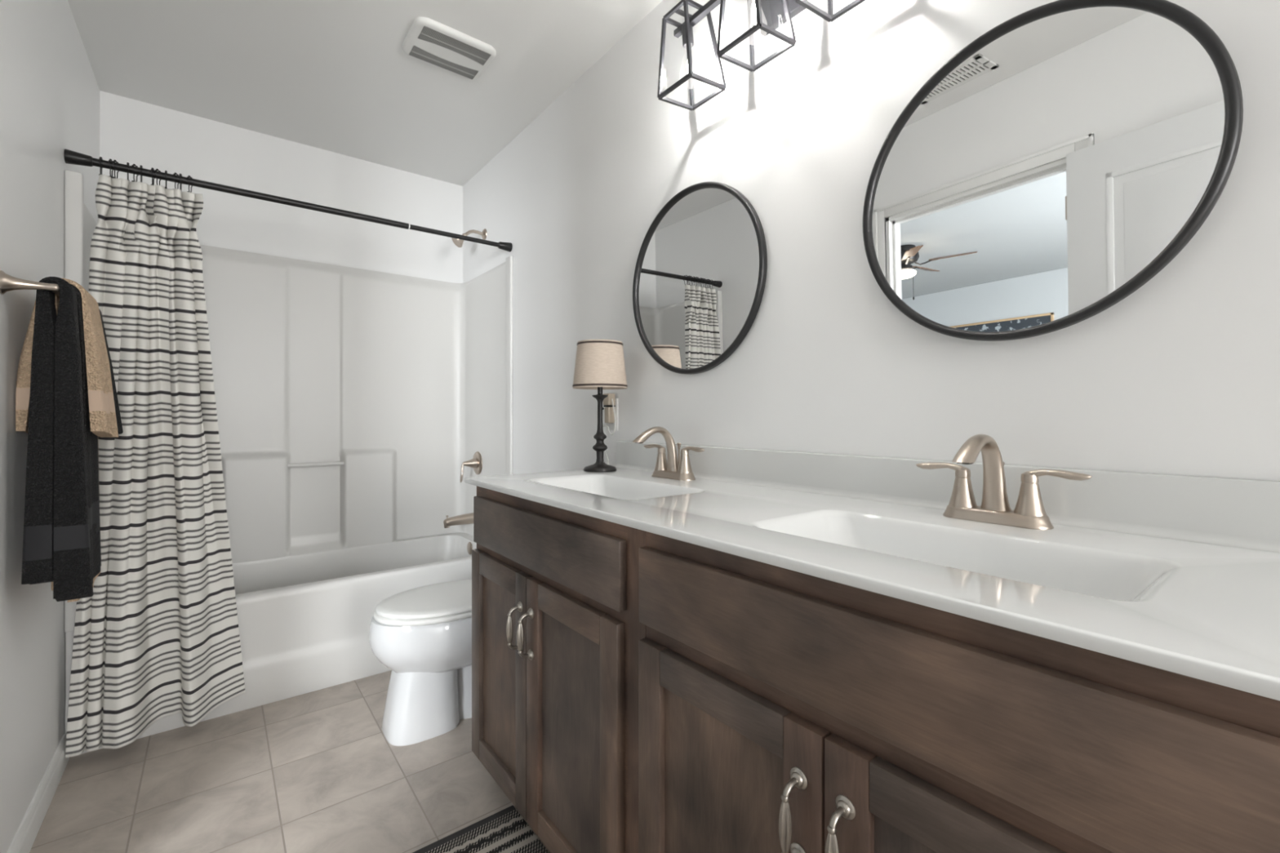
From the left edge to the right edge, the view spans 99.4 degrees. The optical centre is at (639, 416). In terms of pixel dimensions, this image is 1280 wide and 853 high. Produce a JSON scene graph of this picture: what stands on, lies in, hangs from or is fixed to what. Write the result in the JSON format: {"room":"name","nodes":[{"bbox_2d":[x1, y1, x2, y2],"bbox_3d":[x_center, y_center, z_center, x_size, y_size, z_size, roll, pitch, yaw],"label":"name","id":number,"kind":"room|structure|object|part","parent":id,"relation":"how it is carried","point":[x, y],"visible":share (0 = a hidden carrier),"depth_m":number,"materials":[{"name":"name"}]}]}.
{"room":"bathroom","nodes":[
{"label":"bathroom","id":0,"kind":"room"},
{"bbox_2d":[0,0,99,852],"bbox_3d":[-0.013,-0.132,-0.672,0.090,2.440,7.357,0,0,-38],"label":"wall","id":1,"kind":"structure","parent":0,"point":[50,91],"depth_m":1.40,"materials":[{"name":"white paint"}]},
{"bbox_2d":[0,270,59,297],"bbox_3d":[-1.533,-0.299,1.421,0.091,0.052,0.509,0,0,-38],"label":"towel bar","id":2,"kind":"object","parent":1,"relation":"attached to","point":[7,282],"visible":0.54,"depth_m":1.23,"materials":[{"name":"silver metal"}]},
{"bbox_2d":[21,276,93,601],"bbox_3d":[-1.391,0.060,1.301,0.114,0.777,0.067,0,0,-38],"label":"hand towel","id":3,"kind":"object","parent":2,"relation":"hanging from","point":[56,544],"visible":0.91,"depth_m":1.28,"materials":[{"name":"black fabric"}]},
{"bbox_2d":[15,278,118,437],"bbox_3d":[-1.481,-0.142,1.416,0.162,0.402,0.185,0,0,-38],"label":"hand towel","id":4,"kind":"object","parent":2,"relation":"hanging from","point":[103,420],"visible":0.58,"depth_m":1.37,"materials":[{"name":"beige fabric"}]},
{"bbox_2d":[50,294,100,602],"bbox_3d":[-1.521,0.077,1.468,0.056,0.792,0.337,0,0,-38],"label":"bath towel","id":5,"kind":"object","parent":2,"relation":"hanging from","point":[57,298],"visible":0.02,"depth_m":1.34,"materials":[{"name":"black fabric"}]},
{"bbox_2d":[70,284,101,583],"bbox_3d":[-1.476,0.051,1.410,0.097,0.766,0.190,0,0,-38],"label":"bath towel","id":6,"kind":"object","parent":2,"relation":"hanging from","point":[91,439],"visible":0.18,"depth_m":1.41,"materials":[{"name":"black fabric"}]},
{"bbox_2d":[98,308,123,434],"bbox_3d":[-1.578,-0.139,1.560,0.127,0.386,0.122,0,0,-38],"label":"hand towel","id":7,"kind":"object","parent":2,"relation":"hanging from","point":[120,430],"visible":0.09,"depth_m":1.60,"materials":[{"name":"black fabric"}]},
{"bbox_2d":[6,733,69,852],"bbox_3d":[-1.554,1.047,1.383,0.013,0.083,0.854,0,0,-38],"label":"baseboard","id":8,"kind":"structure","parent":1,"relation":"attached to","point":[24,837],"depth_m":1.45,"materials":[{"name":"white paint"}]},
{"bbox_2d":[63,149,512,252],"bbox_3d":[-1.238,-0.831,2.205,1.523,0.044,0.044,0,0,-38],"label":"curtain rod","id":9,"kind":"object","parent":1,"relation":"attached to","point":[73,157],"visible":1,"depth_m":2.05,"materials":[{"name":"black metal"}]},
{"bbox_2d":[98,156,102,175],"bbox_3d":[-1.773,-0.815,1.786,0.008,0.071,0.038,0,0,-38],"label":"curtain ring","id":10,"kind":"object","parent":9,"relation":"hanging from","point":[100,157],"visible":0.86,"depth_m":1.78,"materials":[{"name":"black metal"}]},
{"bbox_2d":[65,174,245,757],"bbox_3d":[-1.610,0.130,1.833,0.454,1.838,0.169,0,0,-42],"label":"shower curtain","id":11,"kind":"object","parent":10,"relation":"hanging from","point":[157,637],"visible":0.88,"depth_m":1.83,"materials":[{"name":"fabric"}]},
{"bbox_2d":[108,159,113,177],"bbox_3d":[-1.754,-0.815,1.801,0.008,0.071,0.038,0,0,-30],"label":"curtain ring","id":12,"kind":"object","parent":9,"relation":"hanging from","point":[109,160],"visible":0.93,"depth_m":1.79,"materials":[{"name":"black metal"}]},
{"bbox_2d":[112,160,119,178],"bbox_3d":[-1.745,-0.815,1.808,0.008,0.071,0.038,0,0,-23],"label":"curtain ring","id":13,"kind":"object","parent":9,"relation":"hanging from","point":[113,161],"visible":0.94,"depth_m":1.80,"materials":[{"name":"black metal"}]},
{"bbox_2d":[126,162,129,181],"bbox_3d":[-1.723,-0.815,1.825,0.008,0.071,0.038,0,0,-45],"label":"curtain ring","id":14,"kind":"object","parent":9,"relation":"hanging from","point":[127,163],"visible":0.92,"depth_m":1.82,"materials":[{"name":"black metal"}]},
{"bbox_2d":[131,164,138,182],"bbox_3d":[-1.708,-0.815,1.837,0.008,0.071,0.038,0,0,-19],"label":"curtain ring","id":15,"kind":"object","parent":9,"relation":"hanging from","point":[133,165],"visible":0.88,"depth_m":1.83,"materials":[{"name":"black metal"}]},
{"bbox_2d":[139,164,142,182],"bbox_3d":[-1.696,-0.815,1.846,0.008,0.071,0.038,0,0,-40],"label":"curtain ring","id":16,"kind":"object","parent":9,"relation":"hanging from","point":[140,166],"visible":0.87,"depth_m":1.84,"materials":[{"name":"black metal"}]},
{"bbox_2d":[151,167,155,185],"bbox_3d":[-1.673,-0.815,1.865,0.008,0.071,0.038,0,0,-32],"label":"curtain ring","id":17,"kind":"object","parent":9,"relation":"hanging from","point":[152,168],"visible":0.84,"depth_m":1.85,"materials":[{"name":"black metal"}]},
{"bbox_2d":[155,168,161,185],"bbox_3d":[-1.662,-0.815,1.873,0.008,0.071,0.038,0,0,-18],"label":"curtain ring","id":18,"kind":"object","parent":9,"relation":"hanging from","point":[156,170],"visible":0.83,"depth_m":1.86,"materials":[{"name":"black metal"}]},
{"bbox_2d":[164,170,167,188],"bbox_3d":[-1.646,-0.815,1.885,0.008,0.071,0.038,0,0,-38],"label":"curtain ring","id":19,"kind":"object","parent":9,"relation":"hanging from","point":[166,171],"visible":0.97,"depth_m":1.87,"materials":[{"name":"black metal"}]},
{"bbox_2d":[173,172,178,188],"bbox_3d":[-1.625,-0.815,1.902,0.008,0.071,0.038,0,0,-18],"label":"curtain ring","id":20,"kind":"object","parent":9,"relation":"hanging from","point":[175,174],"visible":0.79,"depth_m":1.89,"materials":[{"name":"black metal"}]},
{"bbox_2d":[178,173,182,190],"bbox_3d":[-1.616,-0.815,1.909,0.008,0.071,0.038,0,0,-35],"label":"curtain ring","id":21,"kind":"object","parent":9,"relation":"hanging from","point":[180,175],"visible":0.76,"depth_m":1.90,"materials":[{"name":"black metal"}]},
{"bbox_2d":[186,175,192,192],"bbox_3d":[-1.595,-0.815,1.925,0.008,0.071,0.038,0,0,-19],"label":"curtain ring","id":22,"kind":"object","parent":9,"relation":"hanging from","point":[188,176],"visible":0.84,"depth_m":1.92,"materials":[{"name":"black metal"}]},
{"bbox_2d":[99,90,462,540],"bbox_3d":[-1.680,-0.132,2.770,1.764,2.440,0.120,0,0,-38],"label":"wall","id":23,"kind":"structure","parent":0,"point":[132,131],"depth_m":2.66,"materials":[{"name":"white paint"}]},
{"bbox_2d":[29,670,550,852],"bbox_3d":[0.635,1.139,-0.166,1.735,0.100,7.597,0,0,-38],"label":"floor","id":24,"kind":"structure","parent":0,"point":[317,771],"depth_m":1.58,"materials":[{"name":"beige tile"}]},
{"bbox_2d":[64,169,512,754],"bbox_3d":[-1.428,0.153,2.449,1.525,1.872,0.685,0,0,-38],"label":"bathtub surround","id":25,"kind":"object","parent":24,"relation":"on","point":[351,403],"visible":0.58,"depth_m":2.69,"materials":[{"name":"white plastic"}]},
{"bbox_2d":[65,532,476,754],"bbox_3d":[-1.423,0.880,2.442,1.520,0.418,0.633,0,0,-38],"label":"tub","id":26,"kind":"object","parent":25,"relation":"in","point":[304,616],"depth_m":2.22,"materials":[{"name":"white"}]},
{"bbox_2d":[443,512,473,528],"bbox_3d":[-0.980,0.565,2.953,0.173,0.066,0.062,0,0,-38],"label":"tub spout","id":27,"kind":"object","parent":25,"relation":"attached to","point":[468,518],"visible":0.92,"depth_m":2.93,"materials":[{"name":"silver metal"}]},
{"bbox_2d":[466,542,472,555],"bbox_3d":[-0.916,0.711,2.917,0.009,0.068,0.068,0,0,-38],"label":"overflow plate","id":28,"kind":"object","parent":25,"relation":"attached to","point":[469,547],"visible":0.95,"depth_m":2.90,"materials":[{"name":"silver metal"}]},
{"bbox_2d":[459,451,482,482],"bbox_3d":[-0.926,0.275,2.943,0.099,0.164,0.128,0,0,-38],"label":"tub valve","id":29,"kind":"object","parent":25,"relation":"attached to","point":[476,462],"visible":1,"depth_m":2.94,"materials":[{"name":"silver metal"}]},
{"bbox_3d":[-0.955,0.303,2.920,0.026,0.109,0.020,0,0,-38],"label":"lever","id":30,"kind":"part","parent":29,"relation":"part of","materials":[{"name":"silver metal"}]},
{"bbox_2d":[368,578,471,746],"bbox_3d":[-0.616,0.703,2.038,0.730,0.772,0.430,0,0,-38],"label":"toilet","id":31,"kind":"object","parent":24,"relation":"on","point":[423,634],"visible":0.45,"depth_m":1.82,"materials":[{"name":"white ceramic"}]},
{"bbox_3d":[-0.661,0.786,2.003,0.615,0.195,0.356,0,0,-38],"label":"bowl","id":32,"kind":"part","parent":31,"relation":"part of","materials":[{"name":"white ceramic"}]},
{"bbox_3d":[-0.703,0.679,1.970,0.480,0.017,0.344,0,0,-38],"label":"seat","id":33,"kind":"part","parent":31,"relation":"part of","materials":[{"name":"white plastic"}]},
{"bbox_3d":[-0.700,0.657,1.972,0.474,0.020,0.340,0,0,-38],"label":"lid","id":34,"kind":"part","parent":31,"relation":"part of","materials":[{"name":"white plastic"}]},
{"bbox_2d":[412,805,549,852],"bbox_3d":[-0.353,1.084,0.998,0.632,0.008,0.807,0,0,-38],"label":"bath rug","id":35,"kind":"object","parent":24,"relation":"on","point":[504,831],"visible":1,"depth_m":1.39,"materials":[{"name":"black fabric"}]},
{"bbox_2d":[471,485,1279,852],"bbox_3d":[0.190,0.643,1.132,0.593,0.892,1.574,0,0,-38],"label":"vanity cabinet","id":36,"kind":"object","parent":24,"relation":"on","point":[634,691],"visible":1,"depth_m":0.69,"materials":[{"name":"brown wood"}]},
{"bbox_3d":[-0.372,0.682,1.454,0.005,0.475,0.240,0,0,-38],"label":"panel","id":37,"kind":"part","parent":36,"relation":"part of","materials":[{"name":"brown wood"}]},
{"bbox_3d":[-0.376,0.682,1.450,0.019,0.587,0.352,0,0,-38],"label":"door","id":38,"kind":"part","parent":36,"relation":"part of","materials":[{"name":"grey wood"}]},
{"bbox_3d":[-0.306,0.515,1.316,0.037,0.123,0.026,0,0,-38],"label":"handle","id":39,"kind":"part","parent":36,"relation":"part of","materials":[{"name":"silver metal"}]},
{"bbox_3d":[-0.271,0.515,1.271,0.037,0.123,0.026,0,0,-38],"label":"handle","id":40,"kind":"part","parent":36,"relation":"part of","materials":[{"name":"silver metal"}]},
{"bbox_3d":[-0.254,0.298,1.294,0.019,0.132,0.721,0,0,-38],"label":"drawer","id":41,"kind":"part","parent":36,"relation":"part of","materials":[{"name":"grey wood"}]},
{"bbox_3d":[-0.147,0.682,1.166,0.005,0.475,0.262,0,0,-38],"label":"panel","id":42,"kind":"part","parent":36,"relation":"part of","materials":[{"name":"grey wood"}]},
{"bbox_3d":[-0.151,0.682,1.163,0.019,0.587,0.374,0,0,-38],"label":"door","id":43,"kind":"part","parent":36,"relation":"part of","materials":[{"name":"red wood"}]},
{"bbox_3d":[0.122,0.685,0.822,0.005,0.469,0.256,0,0,-38],"label":"panel","id":44,"kind":"part","parent":36,"relation":"part of","materials":[{"name":"brown wood"}]},
{"bbox_3d":[0.118,0.685,0.819,0.019,0.581,0.368,0,0,-38],"label":"door","id":45,"kind":"part","parent":36,"relation":"part of","materials":[{"name":"brown wood"}]},
{"bbox_3d":[0.189,0.511,0.682,0.037,0.123,0.026,0,0,-38],"label":"handle","id":46,"kind":"part","parent":36,"relation":"part of","materials":[{"name":"silver metal"}]},
{"bbox_3d":[0.229,0.511,0.631,0.037,0.123,0.026,0,0,-38],"label":"handle","id":47,"kind":"part","parent":36,"relation":"part of","materials":[{"name":"silver metal"}]},
{"bbox_2d":[463,440,1279,700],"bbox_3d":[0.199,0.186,1.141,0.568,0.194,1.601,0,0,-38],"label":"countertop","id":48,"kind":"structure","parent":36,"relation":"on","point":[1178,574],"depth_m":0.80,"materials":[{"name":"white stone"}]},
{"bbox_2d":[572,339,627,472],"bbox_3d":[-0.133,-0.032,1.843,0.235,0.425,0.250,0,0,-38],"label":"table lamp","id":49,"kind":"object","parent":48,"relation":"on","point":[599,365],"depth_m":1.74,"materials":[{"name":"beige fabric"}]},
{"bbox_3d":[-0.133,-0.168,1.800,0.181,0.152,0.181,0,0,-38],"label":"lamp shade","id":50,"kind":"part","parent":49,"relation":"part of","materials":[{"name":"fabric"}]},
{"bbox_3d":[-0.133,0.031,1.800,0.110,0.300,0.110,0,0,-38],"label":"stem","id":51,"kind":"part","parent":49,"relation":"part of","materials":[{"name":"brown metal"}]},
{"bbox_3d":[-0.133,-0.237,1.800,0.153,0.006,0.153,0,0,-38],"label":"ribbon trim","id":52,"kind":"part","parent":49,"relation":"part of","materials":[{"name":"brown fabric"}]},
{"bbox_3d":[-0.133,-0.100,1.800,0.182,0.006,0.182,0,0,-38],"label":"ribbon trim","id":53,"kind":"part","parent":49,"relation":"part of","materials":[{"name":"brown fabric"}]},
{"bbox_3d":[-0.113,0.059,1.930,0.054,0.242,0.127,0,0,-16],"label":"lamp cord","id":54,"kind":"part","parent":49,"relation":"part of","materials":[{"name":"white plastic"}]},
{"bbox_2d":[631,426,704,480],"bbox_3d":[0.083,0.105,1.593,0.201,0.151,0.201,0,0,3],"label":"faucet","id":55,"kind":"object","parent":48,"relation":"on","point":[675,468],"visible":1,"depth_m":1.57,"materials":[{"name":"silver metal"}]},
{"bbox_3d":[0.042,0.095,1.663,0.020,0.020,0.088,0,0,-38],"label":"lever","id":56,"kind":"part","parent":55,"relation":"part of","materials":[{"name":"silver metal"}]},
{"bbox_3d":[0.048,0.098,1.555,0.170,0.136,0.048,0,0,-38],"label":"spout","id":57,"kind":"part","parent":55,"relation":"part of","materials":[{"name":"silver metal"}]},
{"bbox_3d":[0.065,0.127,1.634,0.044,0.071,0.044,0,0,-38],"label":"handle","id":58,"kind":"part","parent":55,"relation":"part of","materials":[{"name":"silver metal"}]},
{"bbox_3d":[0.097,0.171,1.594,0.058,0.020,0.164,0,0,-38],"label":"plate","id":59,"kind":"part","parent":55,"relation":"part of","materials":[{"name":"silver metal"}]},
{"bbox_3d":[0.116,0.123,1.609,0.013,0.088,0.013,0,0,-4],"label":"lift rod","id":60,"kind":"part","parent":55,"relation":"part of","materials":[{"name":"silver metal"}]},
{"bbox_3d":[0.128,0.127,1.554,0.044,0.071,0.044,0,0,-38],"label":"handle","id":61,"kind":"part","parent":55,"relation":"part of","materials":[{"name":"silver metal"}]},
{"bbox_3d":[0.150,0.095,1.524,0.020,0.020,0.088,0,0,-38],"label":"lever","id":62,"kind":"part","parent":55,"relation":"part of","materials":[{"name":"silver metal"}]},
{"bbox_2d":[915,434,1092,529],"bbox_3d":[0.598,0.105,0.934,0.201,0.151,0.201,0,0,3],"label":"faucet","id":63,"kind":"object","parent":48,"relation":"on","point":[1029,513],"visible":1,"depth_m":0.92,"materials":[{"name":"silver metal"}]},
{"bbox_3d":[0.556,0.095,1.004,0.020,0.020,0.088,0,0,-38],"label":"lever","id":64,"kind":"part","parent":63,"relation":"part of","materials":[{"name":"silver metal"}]},
{"bbox_3d":[0.580,0.127,0.976,0.044,0.071,0.044,0,0,-38],"label":"handle","id":65,"kind":"part","parent":63,"relation":"part of","materials":[{"name":"silver metal"}]},
{"bbox_3d":[0.562,0.098,0.897,0.170,0.136,0.048,0,0,-38],"label":"spout","id":66,"kind":"part","parent":63,"relation":"part of","materials":[{"name":"silver metal"}]},
{"bbox_3d":[0.612,0.171,0.935,0.058,0.020,0.164,0,0,-38],"label":"plate","id":67,"kind":"part","parent":63,"relation":"part of","materials":[{"name":"silver metal"}]},
{"bbox_3d":[0.643,0.127,0.895,0.044,0.071,0.044,0,0,-38],"label":"handle","id":68,"kind":"part","parent":63,"relation":"part of","materials":[{"name":"silver metal"}]},
{"bbox_3d":[0.665,0.095,0.865,0.020,0.020,0.088,0,0,-38],"label":"lever","id":69,"kind":"part","parent":63,"relation":"part of","materials":[{"name":"silver metal"}]},
{"bbox_3d":[0.352,0.685,0.528,0.005,0.469,0.262,0,0,-38],"label":"panel","id":70,"kind":"part","parent":36,"relation":"part of","materials":[{"name":"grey wood"}]},
{"bbox_3d":[0.348,0.685,0.524,0.019,0.581,0.374,0,0,-38],"label":"door","id":71,"kind":"part","parent":36,"relation":"part of","materials":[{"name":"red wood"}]},
{"bbox_3d":[0.234,0.298,0.671,0.019,0.132,0.745,0,0,-38],"label":"drawer","id":72,"kind":"part","parent":36,"relation":"part of","materials":[{"name":"brown wood"}]},
{"bbox_2d":[67,0,662,186],"bbox_3d":[0.635,-1.402,-0.166,1.735,0.100,7.597,0,0,-38],"label":"ceiling","id":73,"kind":"structure","parent":0,"point":[335,76],"depth_m":2.08,"materials":[{"name":"white paint"}]},
{"bbox_2d":[401,17,496,79],"bbox_3d":[-0.702,-1.342,1.999,0.290,0.018,0.229,0,0,-38],"label":"exhaust fan","id":74,"kind":"object","parent":73,"relation":"attached to","point":[428,41],"visible":1,"depth_m":1.97,"materials":[{"name":"white plastic"}]},
{"bbox_2d":[462,0,1279,480],"bbox_3d":[1.271,-0.132,0.332,0.120,2.440,7.357,0,0,-38],"label":"wall","id":75,"kind":"structure","parent":0,"point":[1180,375],"depth_m":1.27,"materials":[{"name":"white paint"}]},
{"bbox_2d":[451,228,486,247],"bbox_3d":[-0.908,-0.949,2.877,0.175,0.125,0.068,0,0,-38],"label":"sprayer","id":76,"kind":"object","parent":75,"relation":"attached to","point":[458,242],"visible":0.7,"depth_m":2.87,"materials":[{"name":"silver metal"}]},
{"bbox_3d":[-0.888,-0.970,2.893,0.106,0.046,0.017,0,0,-38],"label":"arm","id":77,"kind":"part","parent":76,"relation":"part of","materials":[{"name":"silver metal"}]},
{"bbox_2d":[606,398,617,430],"bbox_3d":[-0.103,-0.006,1.983,0.009,0.116,0.072,0,0,-38],"label":"wall outlet","id":78,"kind":"object","parent":75,"relation":"attached to","point":[611,425],"visible":0.49,"depth_m":1.96,"materials":[{"name":"white plastic"}]},
{"bbox_2d":[602,393,615,422],"bbox_3d":[-0.116,-0.028,1.962,0.039,0.106,0.040,0,0,-38],"label":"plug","id":79,"kind":"object","parent":78,"relation":"attached to","point":[609,413],"visible":0.88,"depth_m":1.95,"materials":[{"name":"beige plastic"}]},
{"bbox_2d":[632,182,767,374],"bbox_3d":[0.152,-0.408,1.634,0.020,0.562,0.562,-1,1,-38],"label":"round mirror","id":80,"kind":"object","parent":75,"relation":"attached to","point":[700,277],"visible":1,"depth_m":1.60,"materials":[{"name":"black mirror"}]},
{"bbox_2d":[657,0,866,111],"bbox_3d":[0.300,-1.005,1.328,0.182,0.254,0.585,0,0,-38],"label":"vanity light","id":81,"kind":"object","parent":75,"relation":"attached to","point":[771,15],"visible":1,"depth_m":1.40,"materials":[{"name":"grey metal"}]},
{"bbox_2d":[681,25,693,48],"bbox_3d":[0.130,-1.036,1.482,0.034,0.051,0.030,0,0,-38],"label":"bulb","id":82,"kind":"object","parent":81,"relation":"attached to","point":[683,33],"depth_m":1.47,"materials":[{"name":"white glass"}]},
{"bbox_2d":[614,440,1279,552],"bbox_3d":[0.410,0.135,1.306,0.032,0.092,1.599,0,0,-38],"label":"backsplash","id":83,"kind":"structure","parent":75,"relation":"attached to","point":[1239,513],"depth_m":0.91,"materials":[{"name":"white stone"}]},
{"bbox_2d":[862,0,1243,341],"bbox_3d":[0.654,-0.417,0.965,0.020,0.562,0.562,-1,1,-35],"label":"round mirror","id":84,"kind":"object","parent":75,"relation":"attached to","point":[1062,158],"visible":1,"depth_m":0.91,"materials":[{"name":"black mirror"}]}
]}

